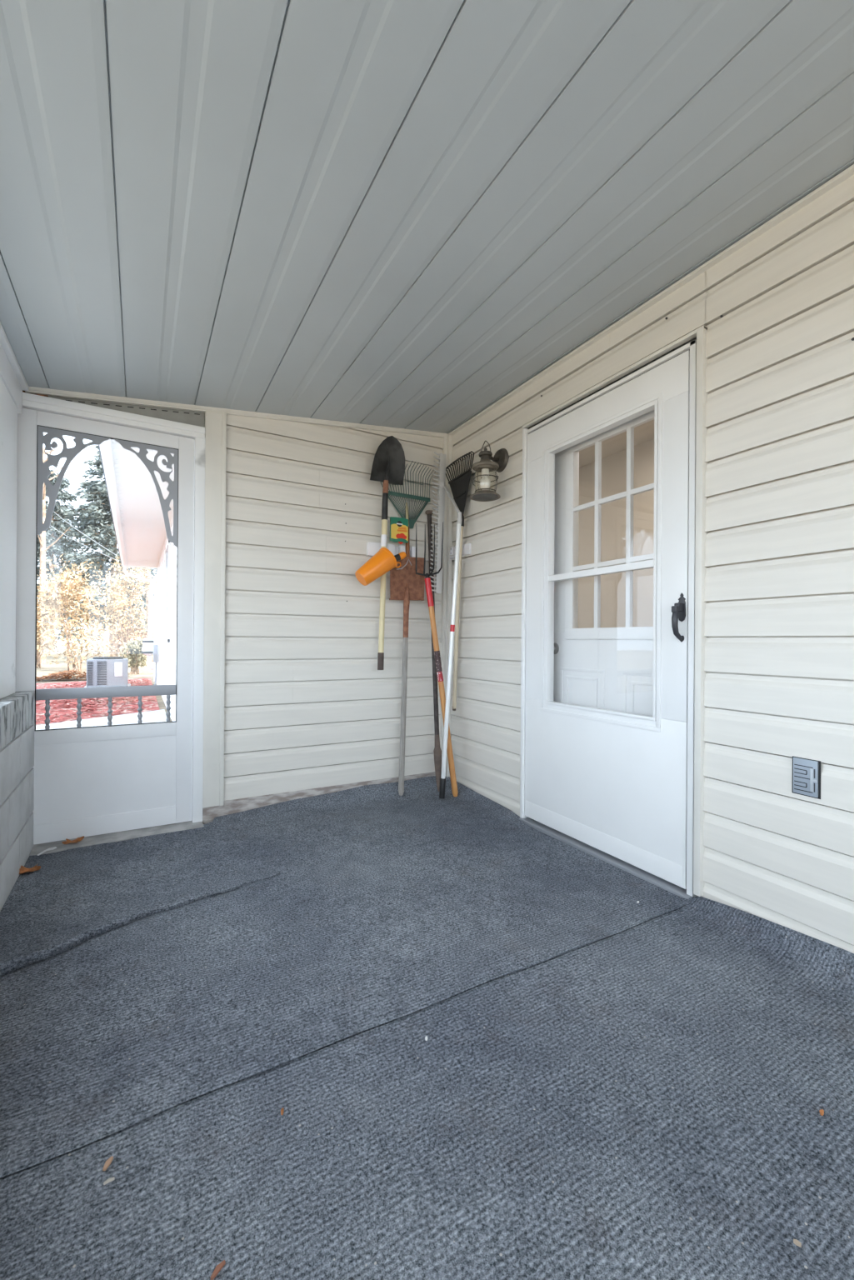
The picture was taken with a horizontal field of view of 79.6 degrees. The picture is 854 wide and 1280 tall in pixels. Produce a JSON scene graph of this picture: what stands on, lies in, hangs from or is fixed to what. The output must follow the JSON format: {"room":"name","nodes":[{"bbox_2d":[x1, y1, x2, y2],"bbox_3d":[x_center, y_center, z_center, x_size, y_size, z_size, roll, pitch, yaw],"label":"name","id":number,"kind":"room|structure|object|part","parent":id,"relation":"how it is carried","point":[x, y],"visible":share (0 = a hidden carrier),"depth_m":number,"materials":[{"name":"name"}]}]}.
{"room":"enclosed porch","nodes":[
{"label":"enclosed porch","id":0,"kind":"room"},
{"bbox_2d":[0,690,34,911],"bbox_3d":[-0.438,0.716,-0.284,0.207,0.962,5.930,0,0,-29],"label":"wall","id":1,"kind":"structure","parent":0,"point":[17,709],"depth_m":1.98,"materials":[{"name":"painted concrete block"}]},
{"bbox_2d":[0,376,17,699],"bbox_3d":[-1.773,-0.387,1.992,0.212,1.233,0.412,0,0,-29],"label":"column","id":2,"kind":"structure","parent":1,"relation":"on","point":[8,410],"depth_m":2.07,"materials":[{"name":"white paint"}]},
{"bbox_2d":[0,343,22,414],"bbox_3d":[-0.468,-1.069,-0.339,0.238,0.140,5.870,0,0,-29],"label":"beam","id":3,"kind":"structure","parent":2,"relation":"on","point":[7,375],"depth_m":2.08,"materials":[{"name":"white wood"}]},
{"bbox_2d":[0,322,29,390],"bbox_3d":[-0.356,-1.117,-0.277,0.028,0.023,5.870,0,0,-29],"label":"trim","id":4,"kind":"structure","parent":3,"relation":"attached to","point":[4,342],"depth_m":2.03,"materials":[{"name":"white wood"}]},
{"bbox_2d":[223,415,442,800],"bbox_3d":[-1.195,-0.254,2.737,2.992,2.800,0.155,0,0,-29],"label":"wall","id":5,"kind":"structure","parent":0,"point":[308,704],"depth_m":2.96,"materials":[{"name":"beige plastic"}]},
{"bbox_2d":[15,408,194,844],"bbox_3d":[-1.533,-0.055,2.479,0.728,1.973,0.040,0,0,-29],"label":"door","id":6,"kind":"structure","parent":5,"relation":"in","point":[97,780],"depth_m":2.46,"materials":[{"name":"white wood"}]},
{"bbox_3d":[-1.538,0.663,2.480,0.581,0.380,0.020,0,0,-29],"label":"kick panel","id":7,"kind":"part","parent":6,"relation":"part of","materials":[{"name":"white wood"}]},
{"bbox_2d":[22,392,204,439],"bbox_3d":[-1.516,-1.074,2.479,0.808,0.056,0.068,0,0,-29],"label":"trim","id":8,"kind":"structure","parent":5,"relation":"attached to","point":[32,402],"depth_m":2.45,"materials":[{"name":"white paint"}]},
{"bbox_2d":[22,390,204,427],"bbox_3d":[-1.502,-1.154,2.502,0.764,0.116,0.042,0,0,-29],"label":"trim","id":9,"kind":"structure","parent":5,"relation":"attached to","point":[197,418],"depth_m":2.57,"materials":[{"name":"grey wood"}]},
{"bbox_2d":[191,437,205,822],"bbox_3d":[-1.194,-0.054,2.675,0.048,2.000,0.066,0,0,-29],"label":"trim","id":10,"kind":"structure","parent":5,"relation":"attached to","point":[199,443],"depth_m":2.65,"materials":[{"name":"white paint"}]},
{"bbox_2d":[202,411,226,808],"bbox_3d":[-1.118,-0.166,2.692,0.102,2.078,0.030,0,0,-29],"label":"trim","id":11,"kind":"structure","parent":5,"relation":"attached to","point":[215,422],"depth_m":2.68,"materials":[{"name":"white plastic"}]},
{"bbox_2d":[25,386,448,437],"bbox_3d":[-0.832,-1.236,2.843,2.225,0.263,0.026,0,0,-29],"label":"trim","id":12,"kind":"structure","parent":5,"relation":"attached to","point":[54,392],"depth_m":2.67,"materials":[{"name":"beige plastic"}]},
{"bbox_2d":[202,771,435,824],"bbox_3d":[-0.526,0.920,3.039,1.485,0.123,0.028,0,0,-29],"label":"trim","id":13,"kind":"structure","parent":5,"relation":"attached to","point":[233,806],"depth_m":2.84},
{"bbox_2d":[366,541,415,557],"bbox_3d":[-0.211,-0.550,3.183,0.350,0.083,0.044,0,0,-29],"label":"rail","id":14,"kind":"object","parent":5,"relation":"attached to","point":[372,548],"visible":0.59,"depth_m":3.15,"materials":[{"name":"white plastic"}]},
{"bbox_2d":[370,435,404,669],"bbox_3d":[-0.241,-0.525,3.072,0.231,1.409,0.044,0,0,-29],"label":"shovel","id":15,"kind":"object","parent":14,"relation":"hanging from","point":[388,465],"visible":0.99,"depth_m":3.06,"materials":[{"name":"metal"}]},
{"bbox_3d":[-0.264,-0.329,3.061,0.049,0.818,0.033,0,0,-8],"label":"handle","id":16,"kind":"part","parent":15,"relation":"part of","materials":[{"name":"beige wood"}]},
{"bbox_2d":[355,547,411,585],"bbox_3d":[-0.254,-0.420,2.953,0.329,0.227,0.137,0,0,-29],"label":"pail","id":17,"kind":"object","parent":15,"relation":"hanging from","point":[383,561],"visible":1,"depth_m":2.89,"materials":[{"name":"orange plastic"}]},
{"bbox_2d":[394,551,406,560],"bbox_3d":[-0.194,-0.475,2.979,0.160,0.089,0.042,0,0,-29],"label":"tool","id":18,"kind":"object","parent":17,"relation":"in","point":[402,555],"visible":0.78,"depth_m":2.98,"materials":[{"name":"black plastic"}]},
{"bbox_2d":[381,456,389,519],"bbox_3d":[-0.244,-0.912,3.067,0.054,0.388,0.037,0,0,-29],"label":"socket","id":19,"kind":"object","parent":15,"relation":"attached to","point":[385,460],"depth_m":3.06,"materials":[{"name":"metal"}]},
{"bbox_3d":[-0.240,-1.084,3.079,0.231,0.290,0.030,0,0,-29],"label":"blade","id":20,"kind":"part","parent":15,"relation":"part of","materials":[{"name":"metal"}]},
{"bbox_2d":[390,516,408,544],"bbox_3d":[-0.171,-0.669,3.143,0.122,0.164,0.018,0,0,-29],"label":"packet","id":21,"kind":"object","parent":14,"relation":"attached to","point":[398,526],"visible":1,"depth_m":3.13,"materials":[{"name":"green plastic"}]},
{"bbox_3d":[-0.168,-0.661,3.139,0.114,0.100,0.002,0,0,-29],"label":"print panel","id":22,"kind":"part","parent":21,"relation":"part of","materials":[{"name":"yellow"}]},
{"bbox_2d":[395,533,406,539],"bbox_3d":[-0.157,-0.635,3.143,0.073,0.041,0.003,0,0,-29],"label":"picture","id":23,"kind":"object","parent":21,"relation":"on","point":[398,536],"depth_m":3.14,"materials":[{"name":"red"}]},
{"bbox_2d":[395,538,407,541],"bbox_3d":[-0.159,-0.614,3.142,0.082,0.022,0.004,0,0,-29],"label":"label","id":24,"kind":"object","parent":21,"relation":"attached to","point":[396,539],"depth_m":3.14,"materials":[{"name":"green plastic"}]},
{"bbox_2d":[380,460,435,556],"bbox_3d":[-0.141,-0.691,3.180,0.408,0.838,0.073,0,0,-29],"label":"rake","id":25,"kind":"object","parent":5,"relation":"hanging from","point":[412,521],"visible":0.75,"depth_m":3.22,"materials":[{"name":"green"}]},
{"bbox_3d":[-0.123,-0.491,3.212,0.028,0.438,0.037,0,0,16],"label":"handle","id":26,"kind":"part","parent":25,"relation":"part of","materials":[{"name":"brown wood"}]},
{"bbox_3d":[-0.120,-0.730,3.219,0.105,0.058,0.012,0,0,-29],"label":"hub plate","id":27,"kind":"part","parent":25,"relation":"part of","materials":[{"name":"green metal"}]},
{"bbox_2d":[0,0,853,433],"bbox_3d":[0.523,-1.292,0.245,2.455,0.385,5.920,0,0,-29],"label":"ceiling","id":28,"kind":"structure","parent":0,"point":[391,213],"depth_m":1.37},
{"bbox_2d":[578,419,654,628],"bbox_3d":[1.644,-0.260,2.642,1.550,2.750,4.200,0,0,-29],"label":"window panes","id":29,"kind":"structure","parent":0,"point":[614,448],"depth_m":4.17,"materials":[{"name":"clear glass"}]},
{"bbox_2d":[449,175,853,953],"bbox_3d":[1.615,-0.237,0.934,0.173,2.800,6.050,0,0,-29],"label":"wall","id":30,"kind":"structure","parent":0,"point":[777,312],"depth_m":1.69,"materials":[{"name":"beige plastic"}]},
{"bbox_2d":[440,432,452,777],"bbox_3d":[0.132,-0.230,3.372,0.057,2.252,0.052,0,0,-29],"label":"trim","id":31,"kind":"structure","parent":30,"relation":"attached to","point":[447,440],"depth_m":3.36,"materials":[{"name":"beige plastic"}]},
{"bbox_2d":[450,543,470,559],"bbox_3d":[0.178,-0.565,3.285,0.047,0.068,0.307,0,0,-29],"label":"rail","id":32,"kind":"object","parent":30,"relation":"attached to","point":[466,547],"visible":0.52,"depth_m":3.21,"materials":[{"name":"white plastic"}]},
{"bbox_2d":[445,450,474,710],"bbox_3d":[0.188,-0.339,3.185,0.069,1.571,0.341,0,0,-29],"label":"rake","id":33,"kind":"object","parent":32,"relation":"hanging from","point":[459,486],"visible":0.83,"depth_m":3.20,"materials":[{"name":"black plastic"}]},
{"bbox_3d":[0.194,-0.151,3.211,0.025,1.170,0.104,0,0,-25],"label":"handle","id":34,"kind":"part","parent":33,"relation":"part of","materials":[{"name":"white metal"}]},
{"bbox_2d":[470,440,508,501],"bbox_3d":[0.338,-0.936,2.825,0.218,0.314,0.186,0,0,-29],"label":"wall lantern","id":35,"kind":"object","parent":30,"relation":"attached to","point":[498,462],"visible":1,"depth_m":2.79,"materials":[{"name":"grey metal"}]},
{"bbox_2d":[481,468,489,476],"bbox_3d":[0.320,-0.917,2.804,0.044,0.046,0.044,0,0,-29],"label":"socket","id":36,"kind":"object","parent":35,"relation":"attached to","point":[484,471],"depth_m":2.79,"materials":[{"name":"white"}]},
{"bbox_3d":[0.319,-0.857,2.804,0.060,0.076,0.060,0,0,-29],"label":"bulb","id":37,"kind":"part","parent":35,"relation":"part of","materials":[{"name":"white glass"}]},
{"bbox_3d":[0.319,-0.785,2.804,0.139,0.005,0.139,0,0,34],"label":"plate","id":38,"kind":"part","parent":35,"relation":"part of","materials":[{"name":"metal"}]},
{"bbox_3d":[0.369,-1.015,2.857,0.029,0.029,0.109,0,0,41],"label":"arm","id":39,"kind":"part","parent":35,"relation":"part of","materials":[{"name":"brown metal"}]},
{"bbox_3d":[0.411,-1.018,2.897,0.022,0.132,0.132,0,0,-29],"label":"plate","id":40,"kind":"part","parent":35,"relation":"part of","materials":[{"name":"brown metal"}]},
{"bbox_2d":[553,410,654,715],"bbox_3d":[0.839,-0.081,2.323,0.096,2.020,0.920,0,0,-29],"label":"door","id":41,"kind":"structure","parent":30,"relation":"in","point":[611,668],"depth_m":2.40,"materials":[{"name":"white paint"}]},
{"bbox_3d":[0.638,0.044,2.634,0.052,0.060,0.060,0,0,-29],"label":"knob","id":42,"kind":"part","parent":41,"relation":"part of","materials":[{"name":"silver metal"}]},
{"bbox_3d":[0.747,0.419,2.484,0.008,0.560,0.280,0,0,-29],"label":"raised panel","id":43,"kind":"part","parent":41,"relation":"part of","materials":[{"name":"white paint"}]},
{"bbox_3d":[0.938,0.420,2.144,0.008,0.560,0.280,0,0,-29],"label":"raised panel","id":44,"kind":"part","parent":41,"relation":"part of","materials":[{"name":"white paint"}]},
{"bbox_2d":[519,336,701,899],"bbox_3d":[0.780,-0.077,2.316,0.174,2.096,0.976,0,0,-29],"label":"door","id":45,"kind":"structure","parent":30,"relation":"in","point":[616,787],"depth_m":2.14,"materials":[{"name":"white paint"}]},
{"bbox_3d":[0.766,-0.306,2.297,0.032,0.029,0.600,0,0,-29],"label":"meeting rail","id":46,"kind":"part","parent":45,"relation":"part of","materials":[{"name":"white paint"}]},
{"bbox_3d":[0.749,-0.305,2.301,0.014,1.332,0.684,0,0,-29],"label":"glazing frame","id":47,"kind":"part","parent":45,"relation":"part of","materials":[{"name":"white paint"}]},
{"bbox_3d":[0.766,0.956,2.311,0.110,0.030,0.958,0,0,-29],"label":"sill","id":48,"kind":"part","parent":45,"relation":"part of","materials":[{"name":"silver metal"}]},
{"bbox_3d":[0.958,-0.123,1.925,0.006,0.108,0.032,0,0,-29],"label":"handle","id":49,"kind":"part","parent":45,"relation":"part of","materials":[{"name":"black metal"}]},
{"bbox_2d":[522,325,709,896],"bbox_3d":[0.759,-0.107,2.289,0.038,2.060,1.002,0,0,-29],"label":"trim","id":50,"kind":"structure","parent":30,"relation":"attached to","point":[700,332],"depth_m":1.85,"materials":[{"name":"white wood"}]},
{"bbox_2d":[447,164,853,435],"bbox_3d":[1.585,-1.341,0.814,0.031,0.011,5.874,0,0,-29],"label":"trim","id":51,"kind":"structure","parent":30,"relation":"attached to","point":[849,172],"depth_m":1.89,"materials":[{"name":"beige plastic"}]},
{"bbox_2d":[792,755,820,799],"bbox_3d":[1.154,0.419,1.562,0.011,0.114,0.077,0,0,-29],"label":"electrical box","id":52,"kind":"object","parent":30,"relation":"attached to","point":[806,772],"visible":1,"depth_m":1.56,"materials":[{"name":"grey"}]},
{"bbox_3d":[0.600,1.086,0.339,2.592,0.238,6.000,0,0,-29],"label":"floor","id":53,"kind":"structure","parent":0,"visible":0},
{"bbox_2d":[29,820,204,855],"bbox_3d":[-1.473,0.951,2.484,0.705,0.026,0.170,0,0,-29],"label":"threshold","id":54,"kind":"object","parent":53,"relation":"on","point":[37,849],"visible":0.45,"depth_m":2.44,"materials":[{"name":"concrete"}]},
{"bbox_2d":[61,835,84,844],"bbox_3d":[-1.635,0.926,2.371,0.074,0.018,0.061,0,0,-2],"label":"fallen leaf","id":55,"kind":"object","parent":54,"relation":"on","point":[78,839],"visible":1,"depth_m":2.37,"materials":[{"name":"brown plant"}]},
{"bbox_2d":[0,775,689,1177],"bbox_3d":[-0.401,0.920,2.087,2.184,0.084,1.748,0,0,-29],"label":"carpet","id":56,"kind":"object","parent":53,"relation":"on","point":[142,977],"visible":0.98,"depth_m":1.64,"materials":[{"name":"grey carpet"}]},
{"bbox_2d":[19,863,40,874],"bbox_3d":[-1.622,0.924,2.076,0.091,0.025,0.072,0,0,-6],"label":"fallen leaf","id":57,"kind":"object","parent":56,"relation":"on","point":[22,869],"visible":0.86,"depth_m":2.08,"materials":[{"name":"brown plant"}]},
{"bbox_2d":[37,846,56,855],"bbox_3d":[-1.673,0.929,2.259,0.030,0.014,0.079,0,0,33],"label":"paper scrap","id":58,"kind":"object","parent":56,"relation":"on","point":[54,847],"visible":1,"depth_m":2.26,"materials":[{"name":"white paper"}]},
{"bbox_2d":[389,556,425,795],"bbox_3d":[-0.107,0.210,3.158,0.252,1.463,0.088,0,0,-29],"label":"shovel","id":59,"kind":"object","parent":56,"relation":"on","point":[406,585],"visible":0.94,"depth_m":3.15,"materials":[{"name":"metal"}]},
{"bbox_3d":[-0.150,0.455,3.134,0.040,0.973,0.098,0,0,17],"label":"handle","id":60,"kind":"part","parent":59,"relation":"part of","materials":[{"name":"grey wood"}]},
{"bbox_2d":[403,583,409,637],"bbox_3d":[-0.128,-0.184,3.172,0.044,0.339,0.042,0,0,-29],"label":"socket","id":61,"kind":"object","parent":59,"relation":"attached to","point":[406,586],"depth_m":3.16,"materials":[{"name":"metal"}]},
{"bbox_3d":[-0.118,-0.384,3.188,0.250,0.275,0.016,0,0,-29],"label":"blade","id":62,"kind":"part","parent":59,"relation":"part of","materials":[{"name":"metal"}]},
{"bbox_2d":[425,510,441,791],"bbox_3d":[0.040,0.057,3.241,0.054,1.770,0.156,0,0,-37],"label":"bar","id":63,"kind":"object","parent":56,"relation":"on","point":[437,752],"visible":0.86,"depth_m":3.21,"materials":[{"name":"metal"}]},
{"bbox_2d":[415,521,458,796],"bbox_3d":[0.059,0.107,3.141,0.269,1.686,0.101,0,0,-2],"label":"fork","id":64,"kind":"object","parent":56,"relation":"on","point":[427,580],"visible":0.98,"depth_m":3.11,"materials":[{"name":"metal"}]},
{"bbox_2d":[424,577,434,606],"bbox_3d":[0.013,-0.291,3.135,0.059,0.177,0.037,0,0,9],"label":"socket","id":65,"kind":"object","parent":64,"relation":"attached to","point":[427,580],"depth_m":3.12,"materials":[{"name":"red metal"}]},
{"bbox_3d":[0.098,0.365,3.123,0.191,1.171,0.037,0,0,8],"label":"handle","id":66,"kind":"part","parent":64,"relation":"part of","materials":[{"name":"brown wood"}]},
{"bbox_2d":[429,451,461,798],"bbox_3d":[0.104,-0.118,3.142,0.126,2.125,0.228,0,0,-29],"label":"rake","id":67,"kind":"object","parent":56,"relation":"on","point":[442,487],"visible":0.93,"depth_m":3.10,"materials":[{"name":"silver metal"}]},
{"bbox_2d":[0,896,853,1279],"bbox_3d":[1.028,0.915,-0.459,2.184,0.090,4.190,0,0,-29],"label":"carpet","id":68,"kind":"object","parent":53,"relation":"on","point":[643,1101],"visible":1,"depth_m":0.96,"materials":[{"name":"carpet"}]},
{"bbox_2d":[102,1155,113,1170],"bbox_3d":[-0.576,0.944,0.923,0.009,0.004,0.022,0,0,-6],"label":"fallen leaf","id":69,"kind":"object","parent":68,"relation":"on","point":[109,1160],"visible":1,"depth_m":0.92,"materials":[{"name":"beige plant"}]},
{"bbox_2d":[103,1176,114,1184],"bbox_3d":[-0.555,0.944,0.894,0.016,0.004,0.004,0,0,-36],"label":"chip","id":70,"kind":"object","parent":68,"relation":"on","point":[110,1179],"visible":1,"depth_m":0.89,"materials":[{"name":"beige"}]},
{"bbox_2d":[210,1260,225,1279],"bbox_3d":[-0.315,0.945,0.768,0.007,0.004,0.024,0,0,28],"label":"fallen leaf","id":71,"kind":"object","parent":68,"relation":"on","point":[220,1266],"visible":1,"depth_m":0.77,"materials":[{"name":"brown plant"}]},
{"bbox_2d":[793,1239,801,1247],"bbox_3d":[0.584,0.952,0.808,0.006,0.004,0.010,0,0,-36],"label":"crumb","id":72,"kind":"object","parent":68,"relation":"on","point":[796,1242],"visible":1,"depth_m":0.81,"materials":[{"name":"beige"}]},
{"bbox_2d":[820,1109,824,1115],"bbox_3d":[0.796,0.952,1.032,0.012,0.004,0.007,0,0,-29],"label":"crumb","id":73,"kind":"object","parent":68,"relation":"on","point":[822,1112],"visible":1,"depth_m":1.03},
{"label":"outside","id":74,"kind":"structure","parent":0,"visible":0},
{"bbox_2d":[36,644,171,721],"bbox_3d":[-19.582,1.182,34.882,120.000,0.180,160.000,0,0,-29],"label":"ground","id":75,"kind":"structure","parent":74,"point":[47,668],"depth_m":20.17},
{"bbox_2d":[36,595,68,668],"bbox_3d":[-15.404,-0.432,19.938,2.246,3.108,1.645,0,0,-45],"label":"shrub","id":76,"kind":"object","parent":75,"relation":"on","point":[39,624],"visible":0.3,"depth_m":19.97,"materials":[{"name":"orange plant"}]},
{"bbox_2d":[37,445,81,663],"bbox_3d":[-17.859,-4.171,23.936,2.561,10.576,2.332,0,0,-5],"label":"bare tree","id":77,"kind":"object","parent":75,"relation":"on","point":[42,536],"visible":0.37,"depth_m":23.73,"materials":[{"name":"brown plant"}]},
{"bbox_2d":[36,467,109,654],"bbox_3d":[-26.105,-5.481,35.689,9.045,13.120,9.117,0,0,-16],"label":"conifer tree","id":78,"kind":"object","parent":75,"relation":"on","point":[51,537],"visible":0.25,"depth_m":35.61,"materials":[{"name":"green plant"}]},
{"bbox_2d":[36,554,113,671],"bbox_3d":[-12.689,-0.922,18.216,2.568,4.128,2.019,0,0,-29],"label":"shrub","id":79,"kind":"object","parent":75,"relation":"on","point":[70,586],"visible":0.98,"depth_m":18.12,"materials":[{"name":"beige plant"}]},
{"bbox_2d":[36,669,144,681],"bbox_3d":[-10.168,0.978,14.564,3.745,0.261,1.542,0,0,-29],"label":"leaf litter","id":80,"kind":"object","parent":75,"relation":"on","point":[67,675],"visible":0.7,"depth_m":14.09,"materials":[{"name":"brown plant"}]},
{"bbox_2d":[35,678,159,724],"bbox_3d":[-7.449,1.102,9.468,4.290,0.124,10.600,0,0,-29],"label":"mulch bed","id":81,"kind":"object","parent":75,"relation":"on","point":[61,710],"visible":0.43,"depth_m":8.63,"materials":[{"name":"red wood"}]},
{"bbox_2d":[84,656,130,687],"bbox_3d":[-7.347,0.751,11.795,0.900,0.735,0.920,0,0,-29],"label":"air conditioner","id":82,"kind":"object","parent":81,"relation":"on","point":[101,671],"visible":0.92,"depth_m":11.48,"materials":[{"name":"grey paint"}]},
{"bbox_3d":[-6.970,0.661,11.564,0.150,0.320,0.016,0,0,-29],"label":"data plate","id":83,"kind":"part","parent":82,"relation":"part of","materials":[{"name":"white"}]},
{"bbox_2d":[38,445,157,656],"bbox_3d":[-17.860,-5.276,29.240,6.970,12.802,7.743,0,0,-43],"label":"conifer tree","id":84,"kind":"object","parent":75,"relation":"on","point":[97,518],"visible":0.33,"depth_m":28.00,"materials":[{"name":"green plant"}]},
{"bbox_2d":[95,554,154,659],"bbox_3d":[-13.907,-1.443,23.729,2.479,5.158,2.054,0,0,-29],"label":"shrub","id":85,"kind":"object","parent":75,"relation":"on","point":[117,597],"visible":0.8,"depth_m":23.55,"materials":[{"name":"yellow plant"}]},
{"bbox_2d":[117,604,147,652],"bbox_3d":[-25.031,-1.167,49.019,8.500,4.550,6.800,0,0,-29],"label":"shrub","id":86,"kind":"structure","parent":75,"relation":"on","point":[138,633],"depth_m":44.91,"materials":[{"name":"yellow plant"}]},
{"bbox_2d":[118,635,153,674],"bbox_3d":[-9.695,0.520,17.096,1.061,1.292,1.203,0,0,-29],"label":"shrub","id":87,"kind":"object","parent":75,"relation":"on","point":[136,647],"visible":0.87,"depth_m":16.95,"materials":[{"name":"green plant"}]},
{"bbox_2d":[98,439,177,721],"bbox_3d":[-3.220,-1.108,8.798,3.820,4.700,11.800,0,0,-29],"label":"house wing","id":88,"kind":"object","parent":75,"relation":"on","point":[142,541],"visible":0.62,"depth_m":7.63,"materials":[{"name":"white"}]},
{"bbox_2d":[42,519,117,560],"bbox_3d":[-13.441,-4.463,18.191,15.819,4.913,0.013,0,0,43],"label":"overhead wire","id":89,"kind":"object","parent":88,"relation":"attached to","point":[42,519],"visible":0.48,"depth_m":14.97,"materials":[{"name":"grey"}]},
{"bbox_2d":[46,505,117,555],"bbox_3d":[-13.364,-5.052,18.061,16.106,5.933,0.013,0,0,44],"label":"overhead wire","id":90,"kind":"object","parent":88,"relation":"attached to","point":[47,505],"visible":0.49,"depth_m":14.56,"materials":[{"name":"grey"}]},
{"bbox_2d":[141,578,154,670],"bbox_3d":[-7.344,-0.400,13.560,0.350,2.454,0.350,0,0,-29],"label":"electric meter","id":91,"kind":"object","parent":88,"relation":"attached to","point":[147,642],"visible":0.78,"depth_m":13.52,"materials":[{"name":"white"}]},
{"bbox_2d":[153,644,157,684],"bbox_3d":[-6.289,0.587,11.831,0.112,0.962,0.513,0,0,-29],"label":"box","id":92,"kind":"object","parent":88,"relation":"attached to","point":[155,646],"visible":0.89,"depth_m":11.75,"materials":[{"name":"grey paint"}]},
{"bbox_3d":[-4.177,-0.750,8.261,0.006,1.470,0.900,0,0,-29],"label":"pane","id":93,"kind":"part","parent":88,"relation":"part of","materials":[{"name":"white glass"}]},
{"bbox_2d":[132,568,157,633],"bbox_3d":[-18.912,-6.009,40.855,8.119,14.291,7.515,0,0,-29],"label":"conifer tree","id":94,"kind":"object","parent":75,"relation":"on","point":[153,568],"visible":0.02,"depth_m":39.32,"materials":[{"name":"yellow plant"}]},
{"bbox_2d":[144,567,157,661],"bbox_3d":[-14.440,-2.777,26.472,2.501,7.867,2.474,0,0,-29],"label":"bare tree","id":95,"kind":"object","parent":75,"relation":"on","point":[148,568],"visible":0.06,"depth_m":26.41,"materials":[{"name":"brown plant"}]},
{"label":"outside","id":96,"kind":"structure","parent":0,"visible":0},
{"bbox_2d":[35,709,166,729],"bbox_3d":[-4.649,1.151,4.549,4.360,0.050,6.360,0,0,-29],"label":"path","id":97,"kind":"structure","parent":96,"point":[157,716],"depth_m":7.16,"materials":[{"name":"concrete"}]}
]}

